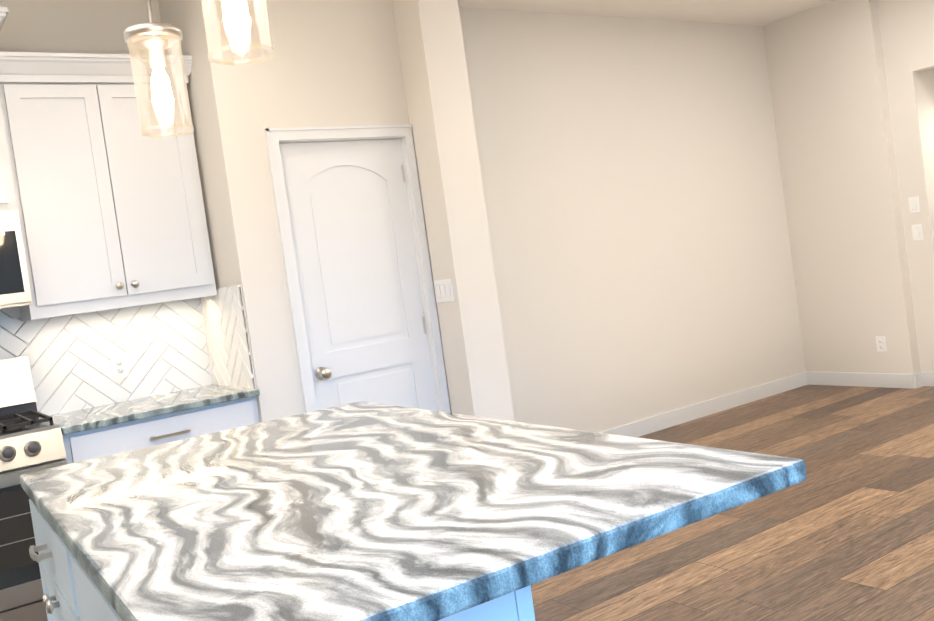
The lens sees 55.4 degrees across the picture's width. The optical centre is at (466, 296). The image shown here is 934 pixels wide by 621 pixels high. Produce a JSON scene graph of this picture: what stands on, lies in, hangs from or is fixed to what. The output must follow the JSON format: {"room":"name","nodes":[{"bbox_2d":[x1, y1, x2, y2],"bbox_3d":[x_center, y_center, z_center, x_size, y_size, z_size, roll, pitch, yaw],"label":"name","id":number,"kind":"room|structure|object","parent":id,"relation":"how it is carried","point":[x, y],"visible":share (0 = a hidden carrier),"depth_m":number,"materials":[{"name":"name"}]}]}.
{"room":"kitchen","nodes":[
{"label":"kitchen","id":0,"kind":"room"},
{"bbox_2d":[0,0,933,431],"bbox_3d":[1.667,-1.577,1.881,12.420,5.200,8.320,-9,2,-34],"label":"wall","id":1,"kind":"structure","parent":0,"point":[628,220],"depth_m":6.08,"materials":[{"name":"white paint"}]},
{"bbox_2d":[0,71,23,206],"bbox_3d":[-2.396,-0.729,3.716,0.780,0.848,0.425,-9,2,-34],"label":"upper cabinet","id":2,"kind":"object","parent":1,"relation":"attached to","point":[9,181],"depth_m":3.81,"materials":[{"name":"white wood"}]},
{"bbox_2d":[0,207,39,314],"bbox_3d":[-2.302,-0.108,3.725,0.772,0.402,0.456,-9,2,-34],"label":"microwave","id":3,"kind":"object","parent":1,"relation":"attached to","point":[17,285],"depth_m":3.76,"materials":[{"name":"white metal"}]},
{"bbox_2d":[0,52,223,326],"bbox_3d":[-1.721,-0.517,4.218,0.832,1.150,0.326,-9,2,-34],"label":"upper cabinet","id":4,"kind":"object","parent":1,"relation":"attached to","point":[105,252],"depth_m":4.06,"materials":[{"name":"white wood"}]},
{"bbox_2d":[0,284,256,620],"bbox_3d":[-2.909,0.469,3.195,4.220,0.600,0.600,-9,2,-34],"label":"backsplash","id":5,"kind":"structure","parent":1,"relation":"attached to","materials":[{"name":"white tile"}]},
{"bbox_2d":[110,353,128,378],"bbox_3d":[-1.702,0.339,4.358,0.075,0.115,0.009,-9,2,-34],"label":"outlet","id":6,"kind":"object","parent":5,"relation":"attached to","point":[119,365],"visible":1,"depth_m":4.36,"materials":[{"name":"white plastic"}]},
{"bbox_2d":[264,124,450,412],"bbox_3d":[-0.508,0.197,4.499,0.814,2.097,0.144,-9,2,-34],"label":"door frame","id":7,"kind":"structure","parent":1,"relation":"attached to","point":[275,137],"depth_m":4.42,"materials":[{"name":"white wood"}]},
{"bbox_2d":[279,139,436,410],"bbox_3d":[-0.486,0.223,4.473,0.692,2.026,0.110,-9,2,-34],"label":"pantry door","id":8,"kind":"structure","parent":1,"relation":"in","point":[355,256],"depth_m":4.48,"materials":[{"name":"white wood"}]},
{"bbox_2d":[434,279,454,302],"bbox_3d":[-0.120,-0.032,4.574,0.009,0.115,0.167,-9,2,-34],"label":"light switch","id":9,"kind":"object","parent":1,"relation":"attached to","point":[444,291],"visible":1,"depth_m":4.56,"materials":[{"name":"white plastic"}]},
{"bbox_2d":[599,371,806,436],"bbox_3d":[1.332,0.890,6.261,3.520,0.105,0.014,-9,2,-34],"label":"baseboard","id":10,"kind":"structure","parent":1,"relation":"attached to","point":[703,409],"depth_m":6.56,"materials":[{"name":"white wood"}]},
{"bbox_2d":[807,371,922,388],"bbox_3d":[3.038,0.635,6.857,0.034,0.105,0.874,-9,2,-34],"label":"baseboard","id":11,"kind":"structure","parent":1,"relation":"attached to","point":[888,380],"depth_m":6.80,"materials":[{"name":"white wood"}]},
{"bbox_2d":[875,336,886,350],"bbox_3d":[3.107,0.352,6.675,0.009,0.115,0.075,-9,2,-34],"label":"outlet","id":12,"kind":"object","parent":1,"relation":"attached to","point":[881,343],"visible":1,"depth_m":6.67,"materials":[{"name":"white plastic"}]},
{"bbox_2d":[908,196,919,212],"bbox_3d":[3.232,-0.666,6.431,0.009,0.115,0.075,-9,2,-34],"label":"light switch","id":13,"kind":"object","parent":1,"relation":"attached to","point":[914,206],"visible":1,"depth_m":6.43,"materials":[{"name":"white plastic"}]},
{"bbox_2d":[911,224,923,240],"bbox_3d":[3.259,-0.469,6.438,0.009,0.115,0.075,-9,2,-34],"label":"light switch","id":14,"kind":"object","parent":1,"relation":"attached to","point":[917,232],"visible":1,"depth_m":6.43,"materials":[{"name":"white plastic"}]},
{"bbox_2d":[458,0,832,25],"bbox_3d":[1.011,-2.702,1.673,11.170,2.980,8.600,-9,2,-34],"label":"ceiling","id":15,"kind":"structure","parent":0,"point":[756,12],"depth_m":6.26,"materials":[{"name":"beige paint"}]},
{"bbox_2d":[123,0,193,136],"bbox_3d":[-0.881,-1.062,2.344,0.148,1.260,0.148,-9,2,-34],"label":"pendant light","id":16,"kind":"object","parent":15,"relation":"hanging from","point":[153,39],"visible":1,"depth_m":2.35,"materials":[{"name":"clear glass"}]},
{"bbox_2d":[201,0,274,64],"bbox_3d":[-0.552,-1.107,1.832,0.148,1.225,0.148,-9,2,-34],"label":"pendant light","id":17,"kind":"object","parent":15,"relation":"hanging from","point":[235,14],"visible":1,"depth_m":1.85,"materials":[{"name":"clear glass"}]},
{"bbox_2d":[531,385,933,620],"bbox_3d":[1.998,1.056,2.122,12.300,0.120,8.600,-9,2,-34],"label":"floor","id":18,"kind":"structure","parent":0,"point":[844,531],"depth_m":3.79,"materials":[{"name":"brown wood"}]},
{"bbox_2d":[0,439,31,620],"bbox_3d":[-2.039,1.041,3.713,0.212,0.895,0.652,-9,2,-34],"label":"oven","id":19,"kind":"object","parent":18,"relation":"on","point":[14,605],"depth_m":3.46,"materials":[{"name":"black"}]},
{"bbox_2d":[4,415,71,620],"bbox_3d":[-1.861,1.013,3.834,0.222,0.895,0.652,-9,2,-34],"label":"range","id":20,"kind":"object","parent":18,"relation":"on","point":[32,451],"depth_m":3.50,"materials":[{"name":"white metal"}]},
{"bbox_2d":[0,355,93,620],"bbox_3d":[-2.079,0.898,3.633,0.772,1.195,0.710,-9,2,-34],"label":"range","id":21,"kind":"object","parent":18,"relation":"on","point":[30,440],"depth_m":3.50,"materials":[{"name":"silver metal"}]},
{"bbox_2d":[68,395,259,462],"bbox_3d":[-1.430,0.955,4.158,0.847,0.870,0.610,-9,2,-34],"label":"base cabinet","id":22,"kind":"object","parent":18,"relation":"on","point":[88,445],"depth_m":3.87,"materials":[{"name":"white wood"}]},
{"bbox_2d":[0,383,259,438],"bbox_3d":[-2.860,0.724,3.183,4.219,0.042,0.651,-9,2,-34],"label":"countertop","id":23,"kind":"structure","parent":22,"relation":"on","point":[128,410],"depth_m":3.95,"materials":[{"name":"white stone"}]},
{"bbox_2d":[29,533,534,620],"bbox_3d":[-0.528,0.903,2.024,0.701,0.876,1.596,-9,2,-34],"label":"kitchen island","id":24,"kind":"object","parent":18,"relation":"on","point":[63,598],"depth_m":1.97,"materials":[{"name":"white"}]},
{"bbox_2d":[20,401,806,620],"bbox_3d":[-0.337,0.413,2.044,1.143,0.040,1.856,-9,2,-34],"label":"island countertop","id":25,"kind":"structure","parent":24,"relation":"on","point":[356,511],"depth_m":1.58,"materials":[{"name":"white stone"}]}
]}

